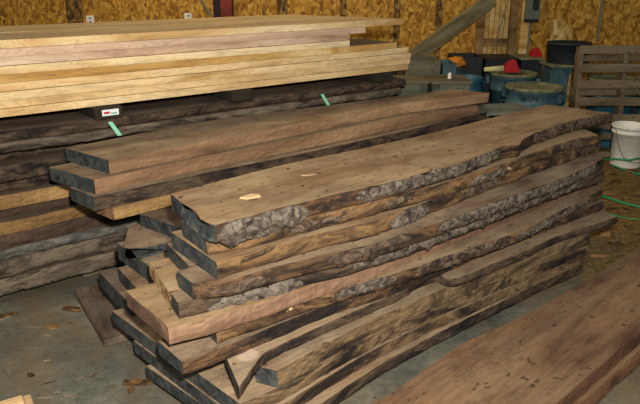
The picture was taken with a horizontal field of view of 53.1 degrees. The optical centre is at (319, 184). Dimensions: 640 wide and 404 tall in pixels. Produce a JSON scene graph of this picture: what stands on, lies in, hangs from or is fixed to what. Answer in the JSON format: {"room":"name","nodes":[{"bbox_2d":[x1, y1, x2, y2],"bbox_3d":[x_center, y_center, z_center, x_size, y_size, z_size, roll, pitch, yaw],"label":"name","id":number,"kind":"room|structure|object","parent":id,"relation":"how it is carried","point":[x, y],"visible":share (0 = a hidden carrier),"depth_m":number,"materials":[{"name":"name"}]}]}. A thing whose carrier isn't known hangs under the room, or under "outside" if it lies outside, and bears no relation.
{"room":"woodworking shop","nodes":[
{"label":"woodworking shop","id":0,"kind":"room"},
{"bbox_2d":[0,148,639,403],"bbox_3d":[0.500,0.570,3.600,15.000,0.100,8.900,0,18,0],"label":"floor","id":1,"kind":"structure","parent":0,"point":[73,351],"depth_m":2.90,"materials":[{"name":"concrete"}]},
{"bbox_2d":[0,311,18,317],"bbox_3d":[-1.561,0.644,3.180,0.123,0.014,0.030,-7,19,-22],"label":"scrap","id":2,"kind":"object","parent":1,"relation":"on","point":[13,313],"visible":1,"depth_m":3.18,"materials":[{"name":"brown wood"}]},
{"bbox_2d":[0,394,33,403],"bbox_3d":[-1.266,0.895,2.366,0.395,0.040,0.190,-11,21,-30],"label":"lumber offcut","id":3,"kind":"object","parent":1,"relation":"on","point":[27,399],"visible":1,"depth_m":2.48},
{"bbox_2d":[44,323,58,328],"bbox_3d":[-1.292,0.680,3.088,0.095,0.003,0.055,10,20,27],"label":"scrap","id":4,"kind":"object","parent":1,"relation":"on","point":[47,325],"visible":1,"depth_m":3.08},
{"bbox_2d":[62,305,81,311],"bbox_3d":[-1.252,0.625,3.237,0.114,0.017,0.035,4,18,11],"label":"scrap","id":5,"kind":"object","parent":1,"relation":"on","point":[66,308],"visible":1,"depth_m":3.23,"materials":[{"name":"brown wood"}]},
{"bbox_2d":[81,270,100,276],"bbox_3d":[-1.579,0.367,3.967,0.100,0.059,0.950,-14,22,-36],"label":"bunk","id":6,"kind":"object","parent":1,"relation":"on","point":[97,271],"visible":0.12,"depth_m":3.62,"materials":[{"name":"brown wood"}]},
{"bbox_2d":[0,248,123,295],"bbox_3d":[-0.988,0.178,4.310,3.297,0.088,1.050,-14,22,-36],"label":"walnut slab","id":7,"kind":"object","parent":6,"relation":"on","point":[95,261],"visible":0.09,"depth_m":3.42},
{"bbox_2d":[0,230,127,278],"bbox_3d":[-0.924,0.069,4.348,3.309,0.092,1.059,-14,22,-36],"label":"walnut slab","id":8,"kind":"object","parent":7,"relation":"on","point":[16,265],"visible":0.04,"depth_m":3.41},
{"bbox_2d":[0,216,139,259],"bbox_3d":[-0.945,0.000,4.319,3.348,0.054,1.048,-14,22,-36],"label":"walnut slab","id":9,"kind":"object","parent":8,"relation":"on","point":[31,247],"visible":0.07,"depth_m":3.40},
{"bbox_2d":[0,206,171,246],"bbox_3d":[-1.015,-0.051,4.272,3.296,0.068,1.037,-14,22,-36],"label":"walnut slab","id":10,"kind":"object","parent":9,"relation":"on","point":[89,221],"visible":0.1,"depth_m":3.38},
{"bbox_2d":[0,203,95,234],"bbox_3d":[-0.944,-0.135,4.309,3.309,0.064,1.038,-14,22,-36],"label":"walnut slab","id":11,"kind":"object","parent":10,"relation":"on","point":[27,221],"visible":0.06,"depth_m":3.33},
{"bbox_2d":[0,197,75,217],"bbox_3d":[-1.036,-0.196,4.293,3.252,0.058,1.046,-14,22,-36],"label":"walnut slab","id":12,"kind":"object","parent":11,"relation":"on","point":[45,205],"visible":0.03,"depth_m":3.35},
{"bbox_2d":[0,182,70,209],"bbox_3d":[-0.975,-0.249,4.240,3.394,0.072,1.044,-14,22,-36],"label":"walnut slab","id":13,"kind":"object","parent":12,"relation":"on","point":[17,197],"visible":0.02,"depth_m":3.28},
{"bbox_2d":[0,174,54,191],"bbox_3d":[-1.029,-0.336,4.273,3.210,0.070,1.073,-14,22,-36],"label":"walnut slab","id":14,"kind":"object","parent":13,"relation":"on","point":[43,179],"visible":0.01,"depth_m":3.30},
{"bbox_2d":[0,98,375,182],"bbox_3d":[-0.995,-0.380,4.161,3.232,0.078,1.063,-14,22,-36],"label":"walnut slab","id":15,"kind":"object","parent":14,"relation":"on","point":[28,166],"visible":0.05,"depth_m":3.24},
{"bbox_2d":[0,99,371,159],"bbox_3d":[-1.149,-0.466,4.191,3.149,0.062,1.073,-14,22,-36],"label":"walnut slab","id":16,"kind":"object","parent":15,"relation":"on","point":[8,155],"visible":0.05,"depth_m":3.38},
{"bbox_2d":[0,87,400,153],"bbox_3d":[-0.973,-0.509,4.142,3.208,0.048,1.054,-14,22,-36],"label":"walnut slab","id":17,"kind":"object","parent":16,"relation":"on","point":[96,134],"visible":0.36,"depth_m":3.66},
{"bbox_2d":[0,77,405,141],"bbox_3d":[-0.974,-0.568,4.156,3.332,0.050,1.061,-14,22,-36],"label":"walnut slab","id":18,"kind":"object","parent":17,"relation":"on","point":[54,123],"visible":0.53,"depth_m":3.77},
{"bbox_2d":[73,104,122,119],"bbox_3d":[-1.444,-0.510,3.792,0.150,0.061,1.055,-14,22,-36],"label":"block","id":19,"kind":"object","parent":18,"relation":"on","point":[95,112],"visible":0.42,"depth_m":3.41,"materials":[{"name":"brown wood"}]},
{"bbox_2d":[102,108,118,115],"bbox_3d":[-1.111,-0.386,3.395,0.090,0.032,0.006,-14,22,-36],"label":"paper tag","id":20,"kind":"object","parent":19,"relation":"attached to","point":[108,112],"visible":1,"depth_m":3.39,"materials":[{"name":"white"}]},
{"bbox_2d":[108,122,121,135],"bbox_3d":[-1.087,-0.298,3.392,0.070,0.080,0.003,-14,22,-36],"label":"strap","id":21,"kind":"object","parent":18,"relation":"on","point":[111,124],"visible":1,"depth_m":3.39,"materials":[{"name":"green"}]},
{"bbox_2d":[203,88,253,101],"bbox_3d":[-0.791,-0.668,4.279,0.150,0.061,1.055,-14,22,-36],"label":"block","id":22,"kind":"object","parent":18,"relation":"on","point":[237,95],"visible":0.42,"depth_m":3.89,"materials":[{"name":"brown wood"}]},
{"bbox_2d":[320,94,329,104],"bbox_3d":[0.036,-0.562,4.232,0.084,0.085,0.003,-14,22,-36],"label":"strap","id":23,"kind":"object","parent":18,"relation":"on","point":[322,95],"visible":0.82,"depth_m":4.23,"materials":[{"name":"green"}]},
{"bbox_2d":[346,72,392,82],"bbox_3d":[0.145,-0.894,4.977,0.150,0.061,1.055,-14,22,-36],"label":"block","id":24,"kind":"object","parent":18,"relation":"on","point":[381,77],"visible":0.42,"depth_m":4.60,"materials":[{"name":"brown wood"}]},
{"bbox_2d":[0,64,407,117],"bbox_3d":[-0.875,-0.607,3.918,3.520,0.039,0.487,-14,22,-36],"label":"board","id":25,"kind":"object","parent":24,"relation":"on","point":[23,110],"visible":0.35,"depth_m":3.69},
{"bbox_2d":[0,58,409,108],"bbox_3d":[-0.871,-0.649,3.916,3.540,0.039,0.487,-14,22,-36],"label":"board","id":26,"kind":"object","parent":25,"relation":"on","point":[208,82],"visible":0.3,"depth_m":3.69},
{"bbox_2d":[0,52,410,100],"bbox_3d":[-0.864,-0.684,3.891,3.536,0.039,0.490,-14,22,-36],"label":"board","id":27,"kind":"object","parent":26,"relation":"on","point":[48,91],"visible":0.41,"depth_m":3.66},
{"bbox_2d":[0,46,407,91],"bbox_3d":[-0.882,-0.724,3.881,3.510,0.039,0.487,-14,22,-36],"label":"board","id":28,"kind":"object","parent":27,"relation":"on","point":[34,84],"visible":0.42,"depth_m":3.66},
{"bbox_2d":[0,38,396,82],"bbox_3d":[-0.925,-0.751,3.832,3.395,0.039,0.488,-14,22,-36],"label":"board","id":29,"kind":"object","parent":28,"relation":"on","point":[356,44],"visible":0.36,"depth_m":3.69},
{"bbox_2d":[0,40,349,74],"bbox_3d":[-1.101,-0.745,3.678,2.935,0.039,0.486,-14,22,-36],"label":"board","id":30,"kind":"object","parent":29,"relation":"on","point":[89,63],"visible":0.52,"depth_m":3.55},
{"bbox_2d":[0,34,349,65],"bbox_3d":[-1.106,-0.788,3.679,2.945,0.039,0.487,-14,22,-36],"label":"board","id":31,"kind":"object","parent":30,"relation":"on","point":[4,61],"visible":0.42,"depth_m":3.55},
{"bbox_2d":[0,27,364,56],"bbox_3d":[-1.046,-0.837,3.698,3.080,0.039,0.488,-14,22,-36],"label":"board","id":32,"kind":"object","parent":31,"relation":"on","point":[56,49],"visible":0.42,"depth_m":3.55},
{"bbox_2d":[0,16,403,48],"bbox_3d":[-0.898,-0.910,3.791,3.451,0.039,0.490,-14,22,-36],"label":"board","id":33,"kind":"object","parent":32,"relation":"on","point":[114,34],"visible":1,"depth_m":3.70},
{"bbox_3d":[-2.050,-0.364,3.340,0.150,0.061,1.055,-14,22,-36],"label":"block","id":34,"kind":"object","parent":18,"relation":"on","visible":0},
{"bbox_3d":[-1.223,-0.718,4.263,3.420,0.040,0.484,-14,22,-36],"label":"board","id":35,"kind":"object","parent":34,"relation":"on","visible":0},
{"bbox_3d":[-1.215,-0.759,4.257,3.440,0.040,0.484,-14,22,-36],"label":"board","id":36,"kind":"object","parent":35,"relation":"on","visible":0},
{"bbox_3d":[-1.217,-0.797,4.242,3.435,0.040,0.484,-14,22,-36],"label":"board","id":37,"kind":"object","parent":36,"relation":"on","visible":0},
{"bbox_3d":[-1.227,-0.834,4.223,3.410,0.040,0.485,-14,22,-36],"label":"board","id":38,"kind":"object","parent":37,"relation":"on","visible":0},
{"bbox_3d":[-1.272,-0.862,4.176,3.295,0.040,0.485,-14,22,-36],"label":"board","id":39,"kind":"object","parent":38,"relation":"on","visible":0},
{"bbox_3d":[-1.453,-0.857,4.028,2.835,0.040,0.485,-14,22,-36],"label":"board","id":40,"kind":"object","parent":39,"relation":"on","visible":0},
{"bbox_3d":[-1.449,-0.897,4.019,2.845,0.040,0.484,-14,22,-36],"label":"board","id":41,"kind":"object","parent":40,"relation":"on","visible":0},
{"bbox_3d":[-1.396,-0.949,4.046,2.980,0.040,0.484,-14,22,-36],"label":"board","id":42,"kind":"object","parent":41,"relation":"on","visible":0},
{"bbox_2d":[0,14,341,32],"bbox_3d":[-1.273,-1.020,4.131,3.300,0.040,0.515,-14,22,-36],"label":"board","id":43,"kind":"object","parent":42,"relation":"on","point":[44,27],"visible":0.59,"depth_m":4.25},
{"bbox_2d":[74,284,131,346],"bbox_3d":[-1.087,0.634,3.182,0.130,0.035,0.606,-11,21,-31],"label":"board","id":44,"kind":"object","parent":1,"relation":"on","point":[93,300],"visible":0.88,"depth_m":3.15,"materials":[{"name":"brown wood"}]},
{"bbox_2d":[122,379,153,385],"bbox_3d":[-0.753,0.813,2.646,0.131,0.022,0.022,-1,18,-3],"label":"scrap","id":45,"kind":"object","parent":1,"relation":"on","point":[134,382],"visible":0.97,"depth_m":2.64,"materials":[{"name":"brown wood"}]},
{"bbox_2d":[213,0,233,16],"bbox_3d":[-1.092,-2.396,7.082,0.217,3.400,0.150,0,18,0],"label":"steel column","id":46,"kind":"structure","parent":1,"relation":"on","point":[221,8],"depth_m":7.16,"materials":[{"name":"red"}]},
{"bbox_2d":[387,75,429,97],"bbox_3d":[0.723,-0.499,5.422,0.319,0.813,0.356,0,18,0],"label":"wooden crate","id":47,"kind":"object","parent":1,"relation":"on","point":[415,84],"visible":0.27,"depth_m":5.17,"materials":[{"name":"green wood"}]},
{"bbox_2d":[397,56,440,74],"bbox_3d":[0.906,-0.734,6.008,0.338,0.898,0.416,0,18,0],"label":"wooden crate","id":48,"kind":"object","parent":1,"relation":"on","point":[418,65],"visible":0.24,"depth_m":5.71,"materials":[{"name":"grey wood"}]},
{"bbox_2d":[438,59,456,73],"bbox_3d":[1.167,-0.728,6.044,0.126,0.866,0.350,0,18,0],"label":"plastic crate","id":49,"kind":"object","parent":1,"relation":"on","point":[447,66],"visible":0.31,"depth_m":5.77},
{"bbox_2d":[424,74,472,91],"bbox_3d":[1.061,-0.506,5.451,0.335,0.809,0.416,0,18,0],"label":"wooden crate","id":50,"kind":"object","parent":1,"relation":"on","point":[438,82],"visible":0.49,"depth_m":5.16,"materials":[{"name":"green wood"}]},
{"bbox_2d":[408,0,496,55],"bbox_3d":[0.776,-1.167,6.426,3.028,1.431,0.121,-14,23,-37],"label":"beam","id":51,"kind":"structure","parent":1,"relation":"on","point":[445,33],"depth_m":6.77,"materials":[{"name":"brown wood"}]},
{"bbox_2d":[456,66,465,74],"bbox_3d":[1.312,-0.791,6.384,0.174,0.777,0.265,0,18,0],"label":"plastic crate","id":52,"kind":"object","parent":1,"relation":"on","point":[460,70],"visible":0.19,"depth_m":6.16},
{"bbox_2d":[448,56,466,66],"bbox_3d":[1.340,-1.210,6.250,0.182,0.103,0.175,0,18,0],"label":"cloth","id":53,"kind":"object","parent":52,"relation":"on","point":[459,61],"visible":0.62,"depth_m":6.20,"materials":[{"name":"orange"}]},
{"bbox_2d":[448,53,482,75],"bbox_3d":[1.609,-1.069,7.222,0.302,0.788,0.400,0,18,0],"label":"plastic crate","id":54,"kind":"object","parent":1,"relation":"on","point":[474,61],"visible":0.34,"depth_m":6.95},
{"bbox_2d":[463,74,484,104],"bbox_3d":[1.509,-0.841,6.791,0.410,0.620,0.431,6,19,19],"label":"bin","id":55,"kind":"object","parent":1,"relation":"on","point":[478,81],"visible":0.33,"depth_m":6.60,"materials":[{"name":"blue plastic"}]},
{"bbox_2d":[478,54,518,103],"bbox_3d":[1.961,-1.061,7.216,0.365,0.778,0.415,0,18,0],"label":"plastic crate","id":56,"kind":"object","parent":1,"relation":"on","point":[489,60],"visible":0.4,"depth_m":6.96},
{"bbox_2d":[472,103,529,118],"bbox_3d":[1.522,-0.381,5.466,0.500,0.560,0.400,-4,18,-11],"label":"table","id":57,"kind":"object","parent":1,"relation":"on","point":[499,108],"visible":0.22,"depth_m":5.36,"materials":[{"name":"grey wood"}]},
{"bbox_2d":[485,69,540,117],"bbox_3d":[2.017,-0.858,6.764,0.492,0.670,0.492,-7,19,-20],"label":"bin","id":58,"kind":"object","parent":1,"relation":"on","point":[497,80],"visible":0.38,"depth_m":6.59,"materials":[{"name":"blue plastic"}]},
{"bbox_2d":[484,59,519,72],"bbox_3d":[1.881,-1.234,6.622,0.360,0.126,0.136,0,18,0],"label":"scoop","id":59,"kind":"object","parent":58,"relation":"on","point":[511,66],"visible":1,"depth_m":6.59,"materials":[{"name":"red plastic"}]},
{"bbox_2d":[510,54,544,75],"bbox_3d":[2.279,-1.048,7.168,0.255,0.784,0.415,0,18,0],"label":"plastic crate","id":60,"kind":"object","parent":1,"relation":"on","point":[525,62],"visible":0.31,"depth_m":6.89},
{"bbox_2d":[529,47,541,56],"bbox_3d":[2.357,-1.454,6.992,0.121,0.094,0.102,0,18,0],"label":"scoop","id":61,"kind":"object","parent":60,"relation":"on","point":[535,52],"visible":1,"depth_m":6.96,"materials":[{"name":"red plastic"}]},
{"bbox_2d":[501,81,566,107],"bbox_3d":[1.993,-0.618,6.054,0.528,0.650,0.528,0,18,0],"label":"bin","id":62,"kind":"object","parent":1,"relation":"on","point":[531,94],"visible":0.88,"depth_m":5.81,"materials":[{"name":"blue plastic"}]},
{"bbox_2d":[539,61,574,106],"bbox_3d":[2.368,-0.844,6.516,0.243,0.795,0.360,0,18,0],"label":"bin","id":63,"kind":"object","parent":1,"relation":"on","point":[559,74],"visible":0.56,"depth_m":6.30,"materials":[{"name":"blue plastic"}]},
{"bbox_2d":[546,40,592,64],"bbox_3d":[2.476,-1.324,6.382,0.427,0.201,0.427,0,18,0],"label":"tub","id":64,"kind":"object","parent":63,"relation":"on","point":[563,52],"visible":0.88,"depth_m":6.25,"materials":[{"name":"black plastic"}]},
{"bbox_2d":[550,19,571,107],"bbox_3d":[2.833,-1.349,7.495,0.362,1.154,0.014,0,18,0],"label":"board offcut","id":65,"kind":"object","parent":1,"relation":"on","point":[560,30],"visible":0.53,"depth_m":7.37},
{"bbox_2d":[589,252,609,257],"bbox_3d":[1.692,0.421,3.869,0.133,0.016,0.055,-2,18,-7],"label":"strip","id":66,"kind":"object","parent":1,"relation":"on","point":[599,254],"visible":1,"depth_m":3.86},
{"bbox_2d":[599,228,610,236],"bbox_3d":[1.863,0.307,4.184,0.076,0.040,0.049,9,20,26],"label":"strip","id":67,"kind":"object","parent":1,"relation":"on","point":[604,232],"visible":0.9,"depth_m":4.17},
{"bbox_2d":[571,45,639,156],"bbox_3d":[2.957,-0.772,5.944,1.202,1.029,0.224,0,18,0],"label":"pallet","id":68,"kind":"object","parent":1,"relation":"on","point":[621,87],"visible":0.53,"depth_m":5.88,"materials":[{"name":"brown wood"}]},
{"bbox_2d":[603,192,615,194],"bbox_3d":[2.216,0.062,4.978,0.164,0.017,0.034,3,18,9],"label":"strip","id":69,"kind":"object","parent":1,"relation":"on","point":[604,193],"visible":0.55,"depth_m":4.96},
{"bbox_2d":[586,74,639,147],"bbox_3d":[2.892,-0.739,6.395,0.486,0.670,0.502,0,18,0],"label":"bin","id":70,"kind":"object","parent":1,"relation":"on","point":[610,109],"visible":0.31,"depth_m":6.29,"materials":[{"name":"blue plastic"}]},
{"bbox_2d":[608,179,621,183],"bbox_3d":[2.418,-0.030,5.260,0.163,0.017,0.046,-9,20,-27],"label":"strip","id":71,"kind":"object","parent":1,"relation":"on","point":[618,180],"visible":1,"depth_m":5.24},
{"bbox_2d":[605,207,630,212],"bbox_3d":[2.142,0.178,4.596,0.177,0.031,0.046,3,18,10],"label":"strip","id":72,"kind":"object","parent":1,"relation":"on","point":[608,209],"visible":1,"depth_m":4.58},
{"bbox_2d":[603,241,632,247],"bbox_3d":[1.870,0.373,4.018,0.177,0.016,0.026,9,20,27],"label":"strip","id":73,"kind":"object","parent":1,"relation":"on","point":[604,242],"visible":1,"depth_m":4.01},
{"bbox_2d":[602,195,639,206],"bbox_3d":[2.308,0.100,4.845,0.233,0.016,0.721,-13,22,-35],"label":"garden hose","id":74,"kind":"object","parent":1,"relation":"on","point":[610,198],"visible":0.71,"depth_m":4.76,"materials":[{"name":"green"}]},
{"bbox_2d":[604,157,639,160],"bbox_3d":[2.709,-0.180,5.538,0.598,0.125,0.178,8,20,24],"label":"garden hose","id":75,"kind":"object","parent":1,"relation":"on","point":[638,157],"visible":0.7,"depth_m":5.50,"materials":[{"name":"green"}]},
{"bbox_2d":[611,224,634,230],"bbox_3d":[2.026,0.278,4.281,0.146,0.034,0.027,7,19,21],"label":"strip","id":76,"kind":"object","parent":1,"relation":"on","point":[616,226],"visible":0.93,"depth_m":4.27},
{"bbox_2d":[609,121,639,168],"bbox_3d":[2.745,-0.355,5.692,0.324,0.372,0.325,-5,19,-16],"label":"bucket","id":77,"kind":"object","parent":1,"relation":"on","point":[625,140],"visible":0.95,"depth_m":5.61,"materials":[{"name":"white plastic"}]},
{"bbox_2d":[611,164,639,174],"bbox_3d":[2.771,-0.109,5.491,0.551,0.016,0.162,13,22,36],"label":"garden hose","id":78,"kind":"object","parent":1,"relation":"on","point":[612,164],"visible":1,"depth_m":5.57,"materials":[{"name":"green"}]},
{"bbox_2d":[625,169,636,173],"bbox_3d":[2.674,-0.117,5.497,0.104,0.036,0.055,3,18,11],"label":"strip","id":79,"kind":"object","parent":1,"relation":"on","point":[628,171],"visible":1,"depth_m":5.48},
{"bbox_2d":[623,194,639,200],"bbox_3d":[2.380,0.092,4.856,0.145,0.033,0.045,8,20,24],"label":"strip","id":80,"kind":"object","parent":1,"relation":"on","point":[626,196],"visible":1,"depth_m":4.85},
{"bbox_2d":[634,75,639,113],"bbox_3d":[3.387,-0.739,6.395,0.486,0.670,0.502,0,18,0],"label":"bin","id":81,"kind":"object","parent":1,"relation":"on","point":[637,108],"visible":0.23,"depth_m":6.39,"materials":[{"name":"blue plastic"}]},
{"bbox_2d":[0,0,639,113],"bbox_3d":[0.500,-2.545,7.217,15.000,3.600,0.100,0,18,0],"label":"wall","id":82,"kind":"structure","parent":0,"point":[620,19],"depth_m":7.36,"materials":[{"name":"wood"}]},
{"bbox_2d":[65,0,83,22],"bbox_3d":[-2.814,-2.503,7.172,0.183,3.550,0.012,0,18,0],"label":"trim","id":83,"kind":"structure","parent":82,"relation":"attached to","point":[74,10],"depth_m":7.33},
{"bbox_2d":[86,16,93,22],"bbox_3d":[-2.644,-1.899,7.366,0.090,0.100,0.014,0,18,0],"label":"outlet cover","id":84,"kind":"object","parent":82,"relation":"attached to","point":[89,19],"visible":0.69,"depth_m":7.36,"materials":[{"name":"white plastic"}]},
{"bbox_2d":[184,13,191,18],"bbox_3d":[-1.513,-1.925,7.358,0.090,0.100,0.014,0,18,0],"label":"outlet cover","id":85,"kind":"object","parent":82,"relation":"attached to","point":[186,15],"visible":0.58,"depth_m":7.35,"materials":[{"name":"white plastic"}]},
{"bbox_2d":[201,0,213,17],"bbox_3d":[-1.281,-1.852,7.336,0.254,0.828,0.024,0,18,0],"label":"conduit pipe","id":86,"kind":"object","parent":82,"relation":"attached to","point":[203,3],"visible":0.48,"depth_m":7.28,"materials":[{"name":"grey"}]},
{"bbox_2d":[277,0,286,14],"bbox_3d":[-0.435,-2.503,7.172,0.114,3.550,0.012,0,18,0],"label":"trim","id":87,"kind":"structure","parent":82,"relation":"attached to","point":[281,4],"depth_m":7.32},
{"bbox_2d":[340,0,345,16],"bbox_3d":[0.263,-2.503,7.172,0.069,3.550,0.012,0,18,0],"label":"trim","id":88,"kind":"structure","parent":82,"relation":"attached to","point":[342,2],"depth_m":7.32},
{"bbox_2d":[393,0,399,45],"bbox_3d":[0.881,-2.503,7.172,0.069,3.550,0.012,0,18,0],"label":"trim","id":89,"kind":"structure","parent":82,"relation":"attached to","point":[396,2],"depth_m":7.36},
{"bbox_2d":[433,0,441,58],"bbox_3d":[1.361,-2.503,7.172,0.069,3.550,0.012,0,18,0],"label":"trim","id":90,"kind":"structure","parent":82,"relation":"attached to","point":[438,15],"depth_m":7.36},
{"bbox_2d":[474,0,528,54],"bbox_3d":[2.101,-1.900,7.336,0.606,2.300,0.070,0,18,0],"label":"door","id":91,"kind":"structure","parent":82,"relation":"in","point":[487,26],"depth_m":7.37,"materials":[{"name":"brown wood"}]},
{"bbox_2d":[524,0,540,53],"bbox_3d":[2.414,-1.754,7.370,0.160,1.401,0.096,0,18,0],"label":"electrical panel","id":92,"kind":"object","parent":82,"relation":"attached to","point":[532,7],"visible":0.78,"depth_m":7.26,"materials":[{"name":"grey paint"}]},
{"bbox_2d":[596,0,602,40],"bbox_3d":[3.216,-2.930,7.029,0.022,2.650,0.020,0,18,0],"label":"trim","id":93,"kind":"structure","parent":82,"relation":"attached to","point":[601,3],"depth_m":7.36,"materials":[{"name":"grey"}]},
{"bbox_2d":[492,0,508,53],"bbox_3d":[2.055,-1.718,7.334,0.196,0.905,0.035,-3,18,-9],"label":"cable","id":94,"kind":"object","parent":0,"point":[508,0],"visible":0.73,"depth_m":7.31,"materials":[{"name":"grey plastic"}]},
{"bbox_3d":[0.006,0.733,2.853,0.090,0.050,0.500,-14,23,-37],"label":"bunk","id":95,"kind":"object","parent":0,"visible":0},
{"bbox_2d":[146,265,582,403],"bbox_3d":[0.601,0.570,3.188,2.835,0.052,0.746,-13,22,-34],"label":"walnut slab","id":96,"kind":"object","parent":95,"relation":"on","point":[355,381],"visible":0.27,"depth_m":2.68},
{"bbox_2d":[134,256,585,403],"bbox_3d":[0.602,0.495,3.242,2.917,0.055,0.748,-13,22,-35],"label":"walnut slab","id":97,"kind":"object","parent":96,"relation":"on","point":[333,377],"visible":0.22,"depth_m":2.64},
{"bbox_2d":[112,245,587,403],"bbox_3d":[0.564,0.397,3.352,3.035,0.062,0.904,-14,22,-36],"label":"walnut slab","id":98,"kind":"object","parent":97,"relation":"on","point":[215,380],"visible":0.28,"depth_m":2.57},
{"bbox_2d":[99,268,135,315],"bbox_3d":[-0.117,0.299,3.488,2.068,0.075,0.417,-14,22,-36],"label":"walnut slab","id":99,"kind":"object","parent":98,"relation":"on","point":[109,279],"visible":0.06,"depth_m":2.91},
{"bbox_2d":[118,265,150,289],"bbox_3d":[-0.070,0.243,3.432,2.046,0.065,0.309,-15,23,-38],"label":"walnut slab","id":100,"kind":"object","parent":99,"relation":"on","point":[130,279],"visible":0.01,"depth_m":2.83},
{"bbox_2d":[117,241,167,282],"bbox_3d":[-0.052,0.145,3.495,2.045,0.080,0.371,-15,23,-38],"label":"walnut slab","id":101,"kind":"object","parent":100,"relation":"on","point":[140,265],"visible":0.03,"depth_m":2.83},
{"bbox_2d":[124,223,170,257],"bbox_3d":[-0.166,0.084,3.479,1.949,0.045,0.325,-14,23,-38],"label":"walnut slab","id":102,"kind":"object","parent":101,"relation":"on","point":[140,241],"visible":0.06,"depth_m":2.88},
{"bbox_2d":[140,207,182,236],"bbox_3d":[-0.097,0.038,3.444,1.706,0.062,0.312,-14,23,-37],"label":"walnut slab","id":103,"kind":"object","parent":102,"relation":"on","point":[165,221],"visible":0.07,"depth_m":2.99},
{"bbox_2d":[93,192,176,219],"bbox_3d":[-0.017,-0.138,3.787,2.632,0.060,0.200,-14,23,-37],"label":"walnut slab","id":104,"kind":"object","parent":103,"relation":"on","point":[146,205],"visible":0.06,"depth_m":3.02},
{"bbox_2d":[70,112,486,210],"bbox_3d":[0.019,-0.234,3.873,2.980,0.067,0.294,-15,23,-38],"label":"walnut slab","id":105,"kind":"object","parent":104,"relation":"on","point":[177,183],"visible":0.52,"depth_m":3.38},
{"bbox_2d":[49,104,477,193],"bbox_3d":[-0.106,-0.303,3.865,2.880,0.067,0.408,-14,23,-37],"label":"walnut slab","id":106,"kind":"object","parent":105,"relation":"on","point":[74,175],"visible":0.55,"depth_m":3.42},
{"bbox_2d":[65,89,488,173],"bbox_3d":[-0.047,-0.409,3.973,2.941,0.067,0.465,-14,23,-37],"label":"walnut slab","id":107,"kind":"object","parent":106,"relation":"on","point":[110,156],"visible":1,"depth_m":3.56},
{"bbox_2d":[256,233,589,387],"bbox_3d":[0.585,0.471,2.906,2.095,0.068,0.176,-14,22,-36],"label":"walnut slab","id":108,"kind":"object","parent":98,"relation":"on","point":[279,370],"visible":0.68,"depth_m":2.61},
{"bbox_2d":[225,211,617,397],"bbox_3d":[0.636,0.400,2.947,2.539,0.042,0.285,-14,23,-37],"label":"walnut slab","id":109,"kind":"object","parent":108,"relation":"on","point":[242,368],"visible":0.51,"depth_m":2.83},
{"bbox_2d":[158,199,603,374],"bbox_3d":[0.586,0.299,3.103,2.917,0.052,0.370,-13,22,-36],"label":"walnut slab","id":110,"kind":"object","parent":109,"relation":"on","point":[192,355],"visible":0.24,"depth_m":2.32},
{"bbox_2d":[208,183,602,343],"bbox_3d":[0.702,0.270,3.036,2.729,0.073,0.277,-14,23,-37],"label":"walnut slab","id":111,"kind":"object","parent":110,"relation":"on","point":[525,226],"visible":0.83,"depth_m":2.82,"materials":[{"name":"brown wood"}]},
{"bbox_2d":[126,186,590,344],"bbox_3d":[0.560,0.180,3.095,2.953,0.062,0.407,-14,23,-37],"label":"walnut slab","id":112,"kind":"object","parent":111,"relation":"on","point":[147,302],"visible":0.23,"depth_m":2.29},
{"bbox_2d":[149,258,181,305],"bbox_3d":[0.554,0.081,3.196,2.969,0.058,0.340,-14,23,-37],"label":"walnut slab","id":113,"kind":"object","parent":112,"relation":"on","point":[163,272],"depth_m":2.35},
{"bbox_2d":[167,242,196,269],"bbox_3d":[0.555,0.023,3.180,2.779,0.060,0.293,-14,22,-36],"label":"walnut slab","id":114,"kind":"object","parent":113,"relation":"on","point":[178,259],"visible":0.02,"depth_m":2.37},
{"bbox_2d":[171,169,603,318],"bbox_3d":[0.609,0.181,2.959,2.753,0.104,0.237,-14,23,-37],"label":"walnut slab","id":115,"kind":"object","parent":112,"relation":"on","point":[183,305],"visible":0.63,"depth_m":2.43,"materials":[{"name":"brown wood"}]},
{"bbox_2d":[177,154,603,298],"bbox_3d":[0.613,0.116,2.916,2.629,0.076,0.271,-14,22,-36],"label":"walnut slab","id":116,"kind":"object","parent":115,"relation":"on","point":[194,281],"visible":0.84,"depth_m":2.55,"materials":[{"name":"brown wood"}]},
{"bbox_2d":[171,140,600,278],"bbox_3d":[0.608,0.008,3.077,2.705,0.101,0.450,-15,23,-38],"label":"walnut slab","id":117,"kind":"object","parent":116,"relation":"on","point":[220,265],"visible":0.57,"depth_m":2.44,"materials":[{"name":"brown wood"}]},
{"bbox_2d":[182,129,597,253],"bbox_3d":[0.620,-0.071,3.078,2.739,0.072,0.392,-15,23,-39],"label":"walnut slab","id":118,"kind":"object","parent":117,"relation":"on","point":[578,139],"visible":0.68,"depth_m":2.71,"materials":[{"name":"brown wood"}]},
{"bbox_2d":[171,105,612,247],"bbox_3d":[0.602,-0.141,3.134,2.834,0.102,0.541,-15,23,-39],"label":"walnut slab","id":119,"kind":"object","parent":118,"relation":"on","point":[215,210],"visible":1,"depth_m":2.67,"materials":[{"name":"brown wood"}]},
{"bbox_2d":[239,194,260,199],"bbox_3d":[-0.259,0.043,2.385,0.084,0.010,0.032,-8,20,-24],"label":"chip","id":120,"kind":"object","parent":119,"relation":"on","point":[250,196],"visible":1,"depth_m":2.38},
{"bbox_3d":[0.468,0.876,2.321,0.400,0.105,0.100,15,23,38],"label":"bunk","id":121,"kind":"object","parent":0,"visible":0},
{"bbox_2d":[573,344,639,403],"bbox_3d":[1.462,0.560,3.003,3.668,0.075,0.424,-16,24,-40],"label":"walnut slab","id":122,"kind":"object","parent":121,"relation":"on","point":[602,387],"visible":0.16,"depth_m":2.42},
{"bbox_2d":[372,246,639,403],"bbox_3d":[1.440,0.484,3.001,3.669,0.068,0.451,-16,24,-40],"label":"walnut slab","id":123,"kind":"object","parent":122,"relation":"on","point":[555,352],"visible":1,"depth_m":2.43,"materials":[{"name":"wood"}]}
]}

